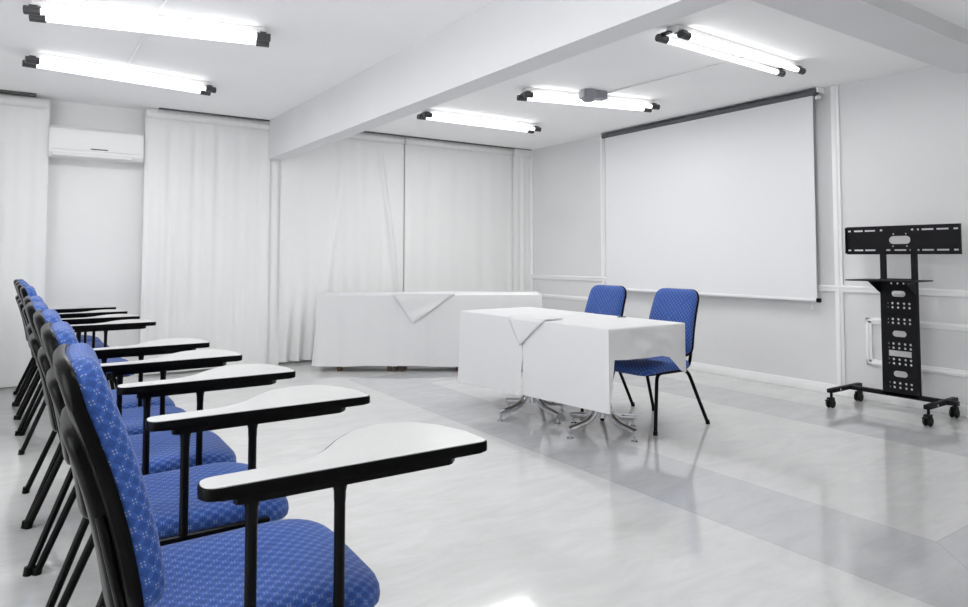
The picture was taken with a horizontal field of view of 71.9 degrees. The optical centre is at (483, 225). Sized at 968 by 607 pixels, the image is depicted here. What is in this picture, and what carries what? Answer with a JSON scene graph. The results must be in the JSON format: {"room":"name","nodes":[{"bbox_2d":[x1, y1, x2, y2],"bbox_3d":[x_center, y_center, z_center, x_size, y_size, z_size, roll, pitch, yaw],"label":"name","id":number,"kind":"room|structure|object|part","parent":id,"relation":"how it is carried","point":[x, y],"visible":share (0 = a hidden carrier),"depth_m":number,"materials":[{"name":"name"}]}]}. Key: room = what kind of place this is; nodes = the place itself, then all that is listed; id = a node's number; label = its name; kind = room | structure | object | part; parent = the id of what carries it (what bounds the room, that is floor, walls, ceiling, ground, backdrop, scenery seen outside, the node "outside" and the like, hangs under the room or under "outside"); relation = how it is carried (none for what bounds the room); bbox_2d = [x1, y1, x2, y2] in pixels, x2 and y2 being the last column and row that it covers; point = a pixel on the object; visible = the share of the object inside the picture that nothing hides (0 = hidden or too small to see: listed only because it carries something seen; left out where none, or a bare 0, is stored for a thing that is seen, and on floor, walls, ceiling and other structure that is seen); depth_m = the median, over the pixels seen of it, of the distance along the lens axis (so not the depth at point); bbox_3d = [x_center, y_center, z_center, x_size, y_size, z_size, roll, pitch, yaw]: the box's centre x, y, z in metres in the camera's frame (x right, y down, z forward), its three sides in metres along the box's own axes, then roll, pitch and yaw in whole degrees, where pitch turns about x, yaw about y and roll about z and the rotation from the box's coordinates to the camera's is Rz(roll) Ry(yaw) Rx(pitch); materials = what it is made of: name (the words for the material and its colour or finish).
{"room":"lecture hall","nodes":[
{"label":"lecture hall","id":0,"kind":"room"},
{"bbox_2d":[44,100,404,360],"bbox_3d":[-3.051,0.177,7.189,8.886,2.704,0.120,2,-3,-34],"label":"wall","id":1,"kind":"structure","parent":0,"point":[94,227],"depth_m":6.60,"materials":[{"name":"white paint"}]},
{"bbox_2d":[48,125,143,164],"bbox_3d":[-3.779,-0.791,6.526,0.794,0.298,0.229,2,-3,-34],"label":"air conditioner","id":2,"kind":"object","parent":1,"relation":"attached to","point":[65,142],"visible":1,"depth_m":6.43,"materials":[{"name":"white plastic"}]},
{"bbox_2d":[0,360,305,387],"bbox_3d":[-3.019,1.483,7.067,8.628,0.085,0.018,2,-3,-34],"label":"baseboard","id":3,"kind":"structure","parent":1,"relation":"attached to","point":[300,360],"depth_m":6.92,"materials":[{"name":"white"}]},
{"bbox_2d":[0,360,967,606],"bbox_3d":[-0.294,1.392,3.078,8.886,0.100,9.920,2,-3,-34],"label":"floor","id":4,"kind":"structure","parent":0,"point":[786,498],"depth_m":3.29,"materials":[{"name":"tile"}]},
{"bbox_2d":[12,279,115,405],"bbox_3d":[-3.645,0.964,5.793,0.740,1.009,0.578,2,-3,-34],"label":"chair","id":5,"kind":"object","parent":4,"relation":"on","point":[27,373],"visible":0.16,"depth_m":5.63,"materials":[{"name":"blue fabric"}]},
{"bbox_3d":[-3.894,0.777,5.642,0.117,0.385,0.372,2,-3,-34],"label":"panel","id":6,"kind":"part","parent":5,"relation":"part of","materials":[{"name":"black plastic"}]},
{"bbox_3d":[-3.619,1.020,5.819,0.504,0.092,0.479,2,-3,-34],"label":"seat","id":7,"kind":"part","parent":5,"relation":"part of","materials":[{"name":"blue fabric"}]},
{"bbox_2d":[13,281,127,419],"bbox_3d":[-3.311,0.944,5.344,0.747,1.009,0.578,2,-3,-34],"label":"chair","id":8,"kind":"object","parent":4,"relation":"on","point":[35,371],"visible":0.2,"depth_m":5.21,"materials":[{"name":"black metal"}]},
{"bbox_3d":[-3.562,0.756,5.191,0.117,0.385,0.372,2,-3,-34],"label":"panel","id":9,"kind":"part","parent":8,"relation":"part of","materials":[{"name":"black plastic"}]},
{"bbox_3d":[-3.094,0.864,5.184,0.025,0.300,0.031,2,-3,-34],"label":"tablet post","id":10,"kind":"part","parent":8,"relation":"part of","materials":[{"name":"black metal"}]},
{"bbox_3d":[-3.288,0.999,5.367,0.504,0.092,0.479,2,-3,-34],"label":"seat","id":11,"kind":"part","parent":8,"relation":"part of","materials":[{"name":"blue fabric"}]},
{"bbox_2d":[14,283,139,435],"bbox_3d":[-2.992,0.924,4.908,0.753,1.009,0.578,2,-3,-34],"label":"chair","id":12,"kind":"object","parent":4,"relation":"on","point":[111,317],"visible":0.16,"depth_m":4.73,"materials":[{"name":"black metal"}]},
{"bbox_3d":[-3.246,0.736,4.754,0.117,0.385,0.372,2,-3,-34],"label":"panel","id":13,"kind":"part","parent":12,"relation":"part of","materials":[{"name":"black plastic"}]},
{"bbox_3d":[-2.776,0.844,4.748,0.025,0.300,0.031,2,-3,-34],"label":"tablet post","id":14,"kind":"part","parent":12,"relation":"part of","materials":[{"name":"black metal"}]},
{"bbox_2d":[18,286,155,454],"bbox_3d":[-2.665,0.904,4.478,0.760,1.009,0.578,2,-3,-34],"label":"chair","id":15,"kind":"object","parent":4,"relation":"on","point":[128,324],"visible":0.29,"depth_m":4.32,"materials":[{"name":"black metal"}]},
{"bbox_3d":[-2.922,0.717,4.322,0.117,0.385,0.372,2,-3,-34],"label":"panel","id":16,"kind":"part","parent":15,"relation":"part of","materials":[{"name":"black plastic"}]},
{"bbox_3d":[-2.895,0.636,4.344,0.177,0.487,0.439,2,-3,-34],"label":"backrest","id":17,"kind":"part","parent":15,"relation":"part of","materials":[{"name":"blue fabric"}]},
{"bbox_3d":[-2.570,0.820,4.235,0.025,0.300,0.031,2,-3,-34],"label":"tablet post","id":18,"kind":"part","parent":15,"relation":"part of","materials":[{"name":"black metal"}]},
{"bbox_3d":[-2.449,0.824,4.317,0.025,0.300,0.031,2,-3,-34],"label":"tablet post","id":19,"kind":"part","parent":15,"relation":"part of","materials":[{"name":"black metal"}]},
{"bbox_3d":[-2.563,0.972,4.265,0.323,0.046,0.079,2,-3,-34],"label":"rail","id":20,"kind":"part","parent":15,"relation":"part of","materials":[{"name":"black metal"}]},
{"bbox_3d":[-2.678,1.205,4.739,0.055,0.429,0.229,-2,-3,40],"label":"leg","id":21,"kind":"part","parent":15,"relation":"part of","materials":[{"name":"black metal"}]},
{"bbox_3d":[-2.424,1.188,4.366,0.229,0.429,0.055,1,-3,-18],"label":"leg","id":22,"kind":"part","parent":15,"relation":"part of","materials":[{"name":"black metal"}]},
{"bbox_3d":[-2.647,0.959,4.498,0.504,0.092,0.479,2,-3,-34],"label":"seat","id":23,"kind":"part","parent":15,"relation":"part of","materials":[{"name":"blue fabric"}]},
{"bbox_2d":[21,295,209,528],"bbox_3d":[-1.877,0.854,3.395,0.792,1.009,0.578,2,-3,-34],"label":"chair","id":24,"kind":"object","parent":4,"relation":"on","point":[173,345],"visible":0.23,"depth_m":3.26,"materials":[{"name":"black metal"}]},
{"bbox_3d":[-2.120,0.587,3.251,0.177,0.487,0.439,2,-3,-34],"label":"backrest","id":25,"kind":"part","parent":24,"relation":"part of","materials":[{"name":"blue fabric"}]},
{"bbox_3d":[-2.147,0.666,3.229,0.117,0.385,0.372,2,-3,-34],"label":"panel","id":26,"kind":"part","parent":24,"relation":"part of","materials":[{"name":"black plastic"}]},
{"bbox_3d":[-1.792,0.770,3.145,0.027,0.300,0.031,2,-3,-34],"label":"tablet post","id":27,"kind":"part","parent":24,"relation":"part of","materials":[{"name":"black metal"}]},
{"bbox_3d":[-1.662,0.774,3.233,0.027,0.300,0.031,2,-3,-34],"label":"tablet post","id":28,"kind":"part","parent":24,"relation":"part of","materials":[{"name":"black metal"}]},
{"bbox_3d":[-1.872,0.909,3.405,0.504,0.092,0.479,2,-3,-34],"label":"seat","id":29,"kind":"part","parent":24,"relation":"part of","materials":[{"name":"blue fabric"}]},
{"bbox_2d":[22,301,241,576],"bbox_3d":[-1.559,0.834,2.958,0.805,1.009,0.578,2,-3,-34],"label":"chair","id":30,"kind":"object","parent":4,"relation":"on","point":[132,418],"visible":0.34,"depth_m":2.78,"materials":[{"name":"black metal"}]},
{"bbox_3d":[-1.808,0.566,2.811,0.177,0.487,0.439,2,-3,-34],"label":"backrest","id":31,"kind":"part","parent":30,"relation":"part of","materials":[{"name":"blue fabric"}]},
{"bbox_3d":[-1.835,0.646,2.789,0.117,0.385,0.372,2,-3,-34],"label":"panel","id":32,"kind":"part","parent":30,"relation":"part of","materials":[{"name":"black plastic"}]},
{"bbox_3d":[-1.625,0.762,2.700,0.257,0.309,0.036,2,-3,-31],"label":"post","id":33,"kind":"part","parent":30,"relation":"part of","materials":[{"name":"black metal"}]},
{"bbox_3d":[-1.478,0.750,2.706,0.027,0.300,0.031,2,-3,-34],"label":"tablet post","id":34,"kind":"part","parent":30,"relation":"part of","materials":[{"name":"black metal"}]},
{"bbox_3d":[-1.560,0.889,2.965,0.504,0.092,0.479,2,-3,-34],"label":"seat","id":35,"kind":"part","parent":30,"relation":"part of","materials":[{"name":"blue fabric"}]},
{"bbox_3d":[-1.346,0.754,2.796,0.027,0.300,0.031,2,-3,-34],"label":"tablet post","id":36,"kind":"part","parent":30,"relation":"part of","materials":[{"name":"black metal"}]},
{"bbox_2d":[32,309,295,606],"bbox_3d":[-1.220,0.815,2.535,0.841,1.009,0.578,2,-3,-34],"label":"chair","id":37,"kind":"object","parent":4,"relation":"on","point":[156,452],"visible":0.37,"depth_m":2.38,"materials":[{"name":"blue fabric"}]},
{"bbox_3d":[-1.485,0.547,2.381,0.177,0.487,0.439,2,-3,-34],"label":"backrest","id":38,"kind":"part","parent":37,"relation":"part of","materials":[{"name":"blue fabric"}]},
{"bbox_3d":[-1.512,0.627,2.359,0.117,0.385,0.372,2,-3,-34],"label":"panel","id":39,"kind":"part","parent":37,"relation":"part of","materials":[{"name":"black plastic"}]},
{"bbox_3d":[-1.151,0.731,2.275,0.029,0.300,0.031,2,-3,-34],"label":"tablet post","id":40,"kind":"part","parent":37,"relation":"part of","materials":[{"name":"black metal"}]},
{"bbox_3d":[-1.235,0.869,2.532,0.504,0.092,0.479,2,-3,-34],"label":"seat","id":41,"kind":"part","parent":37,"relation":"part of","materials":[{"name":"blue fabric"}]},
{"bbox_3d":[-1.009,0.735,2.369,0.029,0.300,0.031,2,-3,-34],"label":"tablet post","id":42,"kind":"part","parent":37,"relation":"part of","materials":[{"name":"black metal"}]},
{"bbox_2d":[41,321,369,606],"bbox_3d":[-0.873,0.794,2.081,0.874,1.009,0.578,2,-3,-33],"label":"chair","id":43,"kind":"object","parent":4,"relation":"on","point":[179,516],"visible":0.47,"depth_m":1.91,"materials":[{"name":"blue fabric"}]},
{"bbox_3d":[-1.152,0.525,1.919,0.177,0.487,0.439,2,-3,-33],"label":"backrest","id":44,"kind":"part","parent":43,"relation":"part of","materials":[{"name":"blue fabric"}]},
{"bbox_3d":[-1.179,0.606,1.898,0.117,0.385,0.372,2,-3,-33],"label":"panel","id":45,"kind":"part","parent":43,"relation":"part of","materials":[{"name":"black plastic"}]},
{"bbox_3d":[-0.815,0.710,1.815,0.031,0.300,0.031,2,-3,-33],"label":"tablet post","id":46,"kind":"part","parent":43,"relation":"part of","materials":[{"name":"black metal"}]},
{"bbox_3d":[-0.801,0.861,1.849,0.394,0.046,0.079,2,-3,-33],"label":"rail","id":47,"kind":"part","parent":43,"relation":"part of","materials":[{"name":"black metal"}]},
{"bbox_3d":[-0.902,0.848,2.070,0.504,0.092,0.479,2,-3,-33],"label":"seat","id":48,"kind":"part","parent":43,"relation":"part of","materials":[{"name":"blue fabric"}]},
{"bbox_3d":[-0.665,0.714,1.913,0.031,0.300,0.031,2,-3,-33],"label":"tablet post","id":49,"kind":"part","parent":43,"relation":"part of","materials":[{"name":"black metal"}]},
{"bbox_2d":[53,343,486,606],"bbox_3d":[-0.509,0.771,1.577,0.880,1.009,0.578,2,-3,-32],"label":"chair","id":50,"kind":"object","parent":4,"relation":"on","point":[285,562],"visible":1,"depth_m":1.39,"materials":[{"name":"blue fabric"}]},
{"bbox_3d":[-0.822,0.583,1.396,0.117,0.385,0.372,2,-3,-32],"label":"panel","id":51,"kind":"part","parent":50,"relation":"part of","materials":[{"name":"black plastic"}]},
{"bbox_3d":[-0.615,0.698,1.300,0.257,0.309,0.036,1,-3,-29],"label":"post","id":52,"kind":"part","parent":50,"relation":"part of","materials":[{"name":"black metal"}]},
{"bbox_3d":[-0.794,0.502,1.417,0.177,0.487,0.439,2,-3,-32],"label":"backrest","id":53,"kind":"part","parent":50,"relation":"part of","materials":[{"name":"blue fabric"}]},
{"bbox_3d":[-0.457,0.686,1.308,0.031,0.300,0.031,2,-3,-32],"label":"tablet post","id":54,"kind":"part","parent":50,"relation":"part of","materials":[{"name":"black metal"}]},
{"bbox_3d":[-0.541,0.825,1.564,0.504,0.092,0.479,2,-3,-32],"label":"seat","id":55,"kind":"part","parent":50,"relation":"part of","materials":[{"name":"blue fabric"}]},
{"bbox_3d":[-0.305,0.691,1.405,0.031,0.300,0.031,2,-3,-32],"label":"tablet post","id":56,"kind":"part","parent":50,"relation":"part of","materials":[{"name":"black metal"}]},
{"bbox_2d":[266,160,280,364],"bbox_3d":[-2.377,0.403,7.480,0.180,2.280,0.140,2,-3,-34],"label":"column","id":57,"kind":"structure","parent":4,"relation":"on","point":[275,165],"depth_m":7.44,"materials":[{"name":"white paint"}]},
{"bbox_2d":[337,366,391,370],"bbox_3d":[-1.330,1.136,7.266,0.800,0.795,0.560,0,-3,0],"label":"wooden table","id":58,"kind":"object","parent":4,"relation":"on","point":[389,368],"visible":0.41,"depth_m":6.99,"materials":[{"name":"brown wood"}]},
{"bbox_2d":[311,292,400,366],"bbox_3d":[-1.355,1.107,7.269,0.905,0.746,0.648,0,-3,0],"label":"tablecloth","id":59,"kind":"object","parent":58,"relation":"on","point":[352,328],"visible":0.88,"depth_m":6.97,"materials":[{"name":"white fabric"}]},
{"bbox_2d":[397,366,457,370],"bbox_3d":[-0.570,1.136,7.266,0.700,0.795,0.560,0,-3,0],"label":"wooden table","id":60,"kind":"object","parent":4,"relation":"on","point":[399,368],"visible":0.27,"depth_m":6.99,"materials":[{"name":"brown wood"}]},
{"bbox_2d":[497,395,564,424],"bbox_3d":[0.352,1.067,5.239,0.823,0.748,0.952,2,-3,-34],"label":"pedestal table","id":61,"kind":"object","parent":4,"relation":"on","point":[518,403],"visible":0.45,"depth_m":4.94,"materials":[{"name":"silver metal"}]},
{"bbox_3d":[0.226,1.240,4.953,0.294,0.305,0.045,2,-3,-34],"label":"leg","id":62,"kind":"part","parent":61,"relation":"part of","materials":[{"name":"silver metal"}]},
{"bbox_3d":[0.270,1.251,5.185,0.046,0.304,0.293,2,-3,-34],"label":"leg","id":63,"kind":"part","parent":61,"relation":"part of","materials":[{"name":"silver metal"}]},
{"bbox_2d":[457,307,593,395],"bbox_3d":[0.406,0.978,5.272,0.773,0.599,1.124,2,-3,-34],"label":"tablecloth","id":64,"kind":"object","parent":61,"relation":"on","point":[491,340],"visible":0.69,"depth_m":5.14,"materials":[{"name":"white fabric"}]},
{"bbox_3d":[0.458,1.238,4.909,0.046,0.304,0.293,2,-3,-34],"label":"leg","id":65,"kind":"part","parent":61,"relation":"part of","materials":[{"name":"silver metal"}]},
{"bbox_3d":[0.502,1.249,5.141,0.294,0.305,0.045,2,-3,-34],"label":"leg","id":66,"kind":"part","parent":61,"relation":"part of","materials":[{"name":"silver metal"}]},
{"bbox_2d":[566,404,638,442],"bbox_3d":[0.809,1.041,4.663,0.718,0.748,0.840,2,-3,-34],"label":"pedestal table","id":67,"kind":"object","parent":4,"relation":"on","point":[590,416],"visible":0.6,"depth_m":4.49,"materials":[{"name":"silver metal"}]},
{"bbox_3d":[0.717,1.229,4.715,0.046,0.304,0.293,2,-3,-34],"label":"leg","id":68,"kind":"part","parent":67,"relation":"part of","materials":[{"name":"silver metal"}]},
{"bbox_3d":[0.673,1.219,4.484,0.294,0.305,0.045,2,-3,-34],"label":"leg","id":69,"kind":"part","parent":67,"relation":"part of","materials":[{"name":"silver metal"}]},
{"bbox_2d":[522,314,685,413],"bbox_3d":[0.824,0.935,4.666,0.739,0.548,0.888,2,-3,-34],"label":"tablecloth","id":70,"kind":"object","parent":67,"relation":"on","point":[569,360],"visible":0.95,"depth_m":4.40,"materials":[{"name":"white fabric"}]},
{"bbox_3d":[0.905,1.217,4.439,0.046,0.304,0.293,2,-3,-34],"label":"leg","id":71,"kind":"part","parent":67,"relation":"part of","materials":[{"name":"silver metal"}]},
{"bbox_3d":[0.949,1.228,4.671,0.294,0.305,0.045,2,-3,-34],"label":"leg","id":72,"kind":"part","parent":67,"relation":"part of","materials":[{"name":"silver metal"}]},
{"bbox_2d":[580,285,634,411],"bbox_3d":[0.824,0.972,5.439,0.628,0.961,0.535,2,-3,-34],"label":"chair","id":73,"kind":"object","parent":4,"relation":"on","point":[602,299],"visible":0.26,"depth_m":5.51,"materials":[{"name":"blue fabric"}]},
{"bbox_3d":[1.000,0.729,5.570,0.169,0.464,0.418,2,-3,-34],"label":"backrest","id":74,"kind":"part","parent":73,"relation":"part of","materials":[{"name":"blue fabric"}]},
{"bbox_2d":[600,288,709,435],"bbox_3d":[1.234,0.946,4.866,0.628,0.961,0.535,2,-3,-34],"label":"chair","id":75,"kind":"object","parent":4,"relation":"on","point":[669,304],"visible":0.62,"depth_m":4.82,"materials":[{"name":"blue fabric"}]},
{"bbox_3d":[1.172,0.995,4.822,0.480,0.087,0.456,2,-3,-34],"label":"seat","id":76,"kind":"part","parent":75,"relation":"part of","materials":[{"name":"blue fabric"}]},
{"bbox_3d":[1.202,1.207,4.572,0.052,0.408,0.218,-2,-3,40],"label":"leg","id":77,"kind":"part","parent":75,"relation":"part of","materials":[{"name":"black metal"}]},
{"bbox_3d":[1.409,0.703,4.996,0.169,0.464,0.418,2,-3,-34],"label":"backrest","id":78,"kind":"part","parent":75,"relation":"part of","materials":[{"name":"blue fabric"}]},
{"bbox_3d":[1.435,0.885,4.790,0.244,0.294,0.035,2,-3,-38],"label":"post","id":79,"kind":"part","parent":75,"relation":"part of","materials":[{"name":"black metal"}]},
{"bbox_2d":[825,223,961,426],"bbox_3d":[3.150,0.715,5.118,0.533,1.440,0.860,2,-3,-34],"label":"tv stand","id":80,"kind":"object","parent":4,"relation":"on","point":[951,239],"visible":1,"depth_m":5.13,"materials":[{"name":"black powder-coated metal"},{"name":"black rubber"}]},
{"bbox_2d":[845,279,932,282],"bbox_3d":[3.099,0.418,5.120,0.320,0.010,0.490,2,-3,-34],"label":"shelf","id":81,"kind":"object","parent":80,"relation":"attached to","point":[869,280],"depth_m":5.07,"materials":[{"name":"black"}]},
{"bbox_3d":[3.201,0.857,5.147,0.003,0.900,0.262,2,-3,-34],"label":"column plate","id":82,"kind":"part","parent":80,"relation":"part of","materials":[{"name":"black metal"}]},
{"bbox_3d":[3.214,0.108,5.164,0.004,0.217,0.810,2,-3,-34],"label":"mounting plate","id":83,"kind":"part","parent":80,"relation":"part of","materials":[{"name":"black metal"}]},
{"bbox_3d":[0.185,1.136,7.266,0.790,0.795,0.560,0,-3,0],"label":"wooden table","id":84,"kind":"object","parent":4,"relation":"on","visible":0},
{"bbox_2d":[392,292,542,366],"bbox_3d":[-0.096,1.100,7.243,1.738,0.757,0.766,0,-3,0],"label":"tablecloth","id":85,"kind":"object","parent":84,"relation":"on","point":[427,324],"visible":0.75,"depth_m":6.97,"materials":[{"name":"white fabric"}]},
{"bbox_2d":[0,0,967,149],"bbox_3d":[-0.294,-1.419,3.207,8.886,0.120,9.920,2,-3,-34],"label":"ceiling","id":86,"kind":"structure","parent":0,"point":[315,46],"depth_m":5.13,"materials":[{"name":"paint"}]},
{"bbox_2d":[0,89,36,96],"bbox_3d":[-5.299,-1.246,5.423,2.770,0.019,0.095,2,-3,-34],"label":"rail","id":87,"kind":"object","parent":86,"relation":"attached to","point":[10,92],"visible":1,"depth_m":6.10,"materials":[{"name":"grey metal"}]},
{"bbox_2d":[0,94,49,386],"bbox_3d":[-5.247,0.099,5.425,2.828,2.640,0.048,2,-3,-34],"label":"window curtain","id":88,"kind":"object","parent":87,"relation":"hanging from","point":[24,121],"visible":0.87,"depth_m":6.11,"materials":[{"name":"white fabric"}]},
{"bbox_2d":[22,51,215,95],"bbox_3d":[-2.868,-1.211,5.355,1.363,0.098,0.182,2,-4,-42],"label":"ceiling lamp","id":89,"kind":"object","parent":86,"relation":"attached to","point":[35,60],"visible":1,"depth_m":5.27,"materials":[{"name":"white"}]},
{"bbox_2d":[125,0,167,68],"bbox_3d":[-2.108,-1.302,4.266,0.028,0.016,2.521,2,-3,-35],"label":"cable conduit","id":90,"kind":"object","parent":86,"relation":"attached to","point":[165,1],"visible":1,"depth_m":4.61,"materials":[{"name":"white plastic"}]},
{"bbox_2d":[23,0,270,47],"bbox_3d":[-2.059,-1.264,4.189,1.366,0.098,0.182,1,-3,-22],"label":"ceiling lamp","id":91,"kind":"object","parent":86,"relation":"attached to","point":[38,10],"visible":1,"depth_m":4.14,"materials":[{"name":"white"}]},
{"bbox_2d":[159,108,269,120],"bbox_3d":[-2.846,-1.176,7.091,1.105,0.007,0.095,2,-3,-34],"label":"rail","id":92,"kind":"object","parent":86,"relation":"attached to","point":[159,108],"visible":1,"depth_m":7.04,"materials":[{"name":"grey metal"}]},
{"bbox_2d":[140,108,269,373],"bbox_3d":[-2.893,0.159,7.025,1.252,2.665,0.046,2,-3,-34],"label":"window curtain","id":93,"kind":"object","parent":92,"relation":"hanging from","point":[205,247],"visible":0.94,"depth_m":7.02,"materials":[{"name":"white fabric"}]},
{"bbox_2d":[364,131,527,149],"bbox_3d":[-0.798,-1.112,8.483,3.480,0.007,0.095,2,-3,-34],"label":"rail","id":94,"kind":"object","parent":86,"relation":"attached to","point":[364,131],"visible":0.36,"depth_m":8.55,"materials":[{"name":"grey metal"}]},
{"bbox_2d":[278,132,404,361],"bbox_3d":[-1.629,0.198,7.868,1.540,2.665,0.095,2,-3,-33],"label":"window curtain","id":95,"kind":"object","parent":94,"relation":"hanging from","point":[342,201],"visible":0.72,"depth_m":7.83,"materials":[{"name":"white fabric"}]},
{"bbox_2d":[404,137,513,291],"bbox_3d":[-0.280,0.240,8.783,1.699,2.665,0.041,2,-3,-34],"label":"window curtain","id":96,"kind":"object","parent":94,"relation":"hanging from","point":[458,217],"visible":0.75,"depth_m":8.77,"materials":[{"name":"white fabric"}]},
{"bbox_2d":[513,149,530,291],"bbox_3d":[0.533,0.263,9.290,0.298,2.665,0.039,2,-3,-34],"label":"window curtain","id":97,"kind":"object","parent":94,"relation":"hanging from","point":[521,158],"visible":0.77,"depth_m":9.31,"materials":[{"name":"white fabric"}]},
{"bbox_2d":[417,109,540,133],"bbox_3d":[-0.023,-1.127,7.199,1.479,0.098,0.182,2,-3,-33],"label":"ceiling lamp","id":98,"kind":"object","parent":86,"relation":"attached to","point":[427,114],"visible":1,"depth_m":7.13,"materials":[{"name":"white plastic"}]},
{"bbox_2d":[268,0,729,159],"bbox_3d":[0.399,-1.129,3.593,0.170,0.424,9.803,2,-3,-35],"label":"beam","id":99,"kind":"structure","parent":86,"relation":"attached to","point":[500,41],"depth_m":4.17,"materials":[{"name":"paint"}]},
{"bbox_2d":[517,87,659,112],"bbox_3d":[0.990,-1.171,6.220,1.416,0.098,0.182,1,-3,-21],"label":"ceiling lamp","id":100,"kind":"object","parent":86,"relation":"attached to","point":[528,94],"visible":0.96,"depth_m":6.19,"materials":[{"name":"white plastic"}]},
{"bbox_2d":[578,88,607,102],"bbox_3d":[0.991,-1.173,6.069,0.250,0.108,0.150,1,-3,-23],"label":"ceiling projector","id":101,"kind":"object","parent":86,"relation":"attached to","point":[587,95],"visible":1,"depth_m":6.02,"materials":[{"name":"grey plastic"}]},
{"bbox_2d":[608,57,744,92],"bbox_3d":[1.521,-1.241,5.604,0.016,0.016,1.553,2,-3,-38],"label":"cable conduit","id":102,"kind":"object","parent":86,"relation":"attached to","point":[741,57],"visible":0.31,"depth_m":5.53,"materials":[{"name":"white plastic"}]},
{"bbox_2d":[655,24,805,76],"bbox_3d":[1.804,-1.238,4.773,1.546,0.098,0.182,2,-3,-36],"label":"ceiling lamp","id":103,"kind":"object","parent":86,"relation":"attached to","point":[680,31],"visible":1,"depth_m":4.67,"materials":[{"name":"white"}]},
{"bbox_2d":[751,0,967,73],"bbox_3d":[2.294,-1.269,4.019,3.446,0.104,0.340,2,-3,-34],"label":"beam","id":104,"kind":"structure","parent":86,"relation":"attached to","point":[898,26],"depth_m":4.11,"materials":[{"name":"paint"}]},
{"bbox_2d":[533,65,967,404],"bbox_3d":[3.329,0.105,5.606,0.120,2.704,9.920,2,-3,-34],"label":"wall","id":105,"kind":"structure","parent":0,"point":[904,135],"depth_m":5.74,"materials":[{"name":"grey paint"}]},
{"bbox_2d":[530,150,532,291],"bbox_3d":[0.660,0.238,9.394,0.028,2.624,0.070,2,-3,-34],"label":"trim","id":106,"kind":"structure","parent":105,"relation":"attached to","point":[531,157],"depth_m":9.39,"materials":[{"name":"white"}]},
{"bbox_2d":[541,294,587,300],"bbox_3d":[1.058,1.110,8.771,0.026,0.395,1.100,2,-3,-34],"label":"trim","id":107,"kind":"structure","parent":105,"relation":"attached to","point":[543,295],"depth_m":8.76,"materials":[{"name":"white"}]},
{"bbox_2d":[600,135,605,284],"bbox_3d":[1.466,0.184,8.211,0.028,2.624,0.075,2,-3,-34],"label":"trim","id":108,"kind":"structure","parent":105,"relation":"attached to","point":[602,144],"depth_m":8.21,"materials":[{"name":"white"}]},
{"bbox_2d":[601,87,823,309],"bbox_3d":[2.233,-0.195,7.016,0.118,1.974,2.742,2,-3,-34],"label":"projection screen","id":109,"kind":"object","parent":105,"relation":"attached to","point":[720,202],"visible":0.91,"depth_m":6.74,"materials":[{"name":"white fabric"}]},
{"bbox_2d":[530,274,967,296],"bbox_3d":[3.301,0.530,5.494,0.030,0.055,9.800,2,-3,-34],"label":"trim","id":110,"kind":"structure","parent":105,"relation":"attached to","point":[861,289],"depth_m":5.68,"materials":[{"name":"white"}]},
{"bbox_2d":[687,362,967,416],"bbox_3d":[3.306,1.409,5.457,0.018,0.085,9.800,2,-3,-34],"label":"baseboard","id":111,"kind":"structure","parent":105,"relation":"attached to","point":[738,373],"depth_m":6.03,"materials":[{"name":"white"}]},
{"bbox_2d":[830,85,845,385],"bbox_3d":[3.088,0.075,5.830,0.028,2.624,0.070,2,-3,-34],"label":"trim","id":112,"kind":"structure","parent":105,"relation":"attached to","point":[834,90],"depth_m":5.82,"materials":[{"name":"white"}]},
{"bbox_2d":[865,317,967,376],"bbox_3d":[3.735,0.930,4.842,0.026,0.395,1.865,2,-3,-34],"label":"trim","id":113,"kind":"structure","parent":105,"relation":"attached to","point":[869,321],"depth_m":5.23,"materials":[{"name":"white"}]}
]}

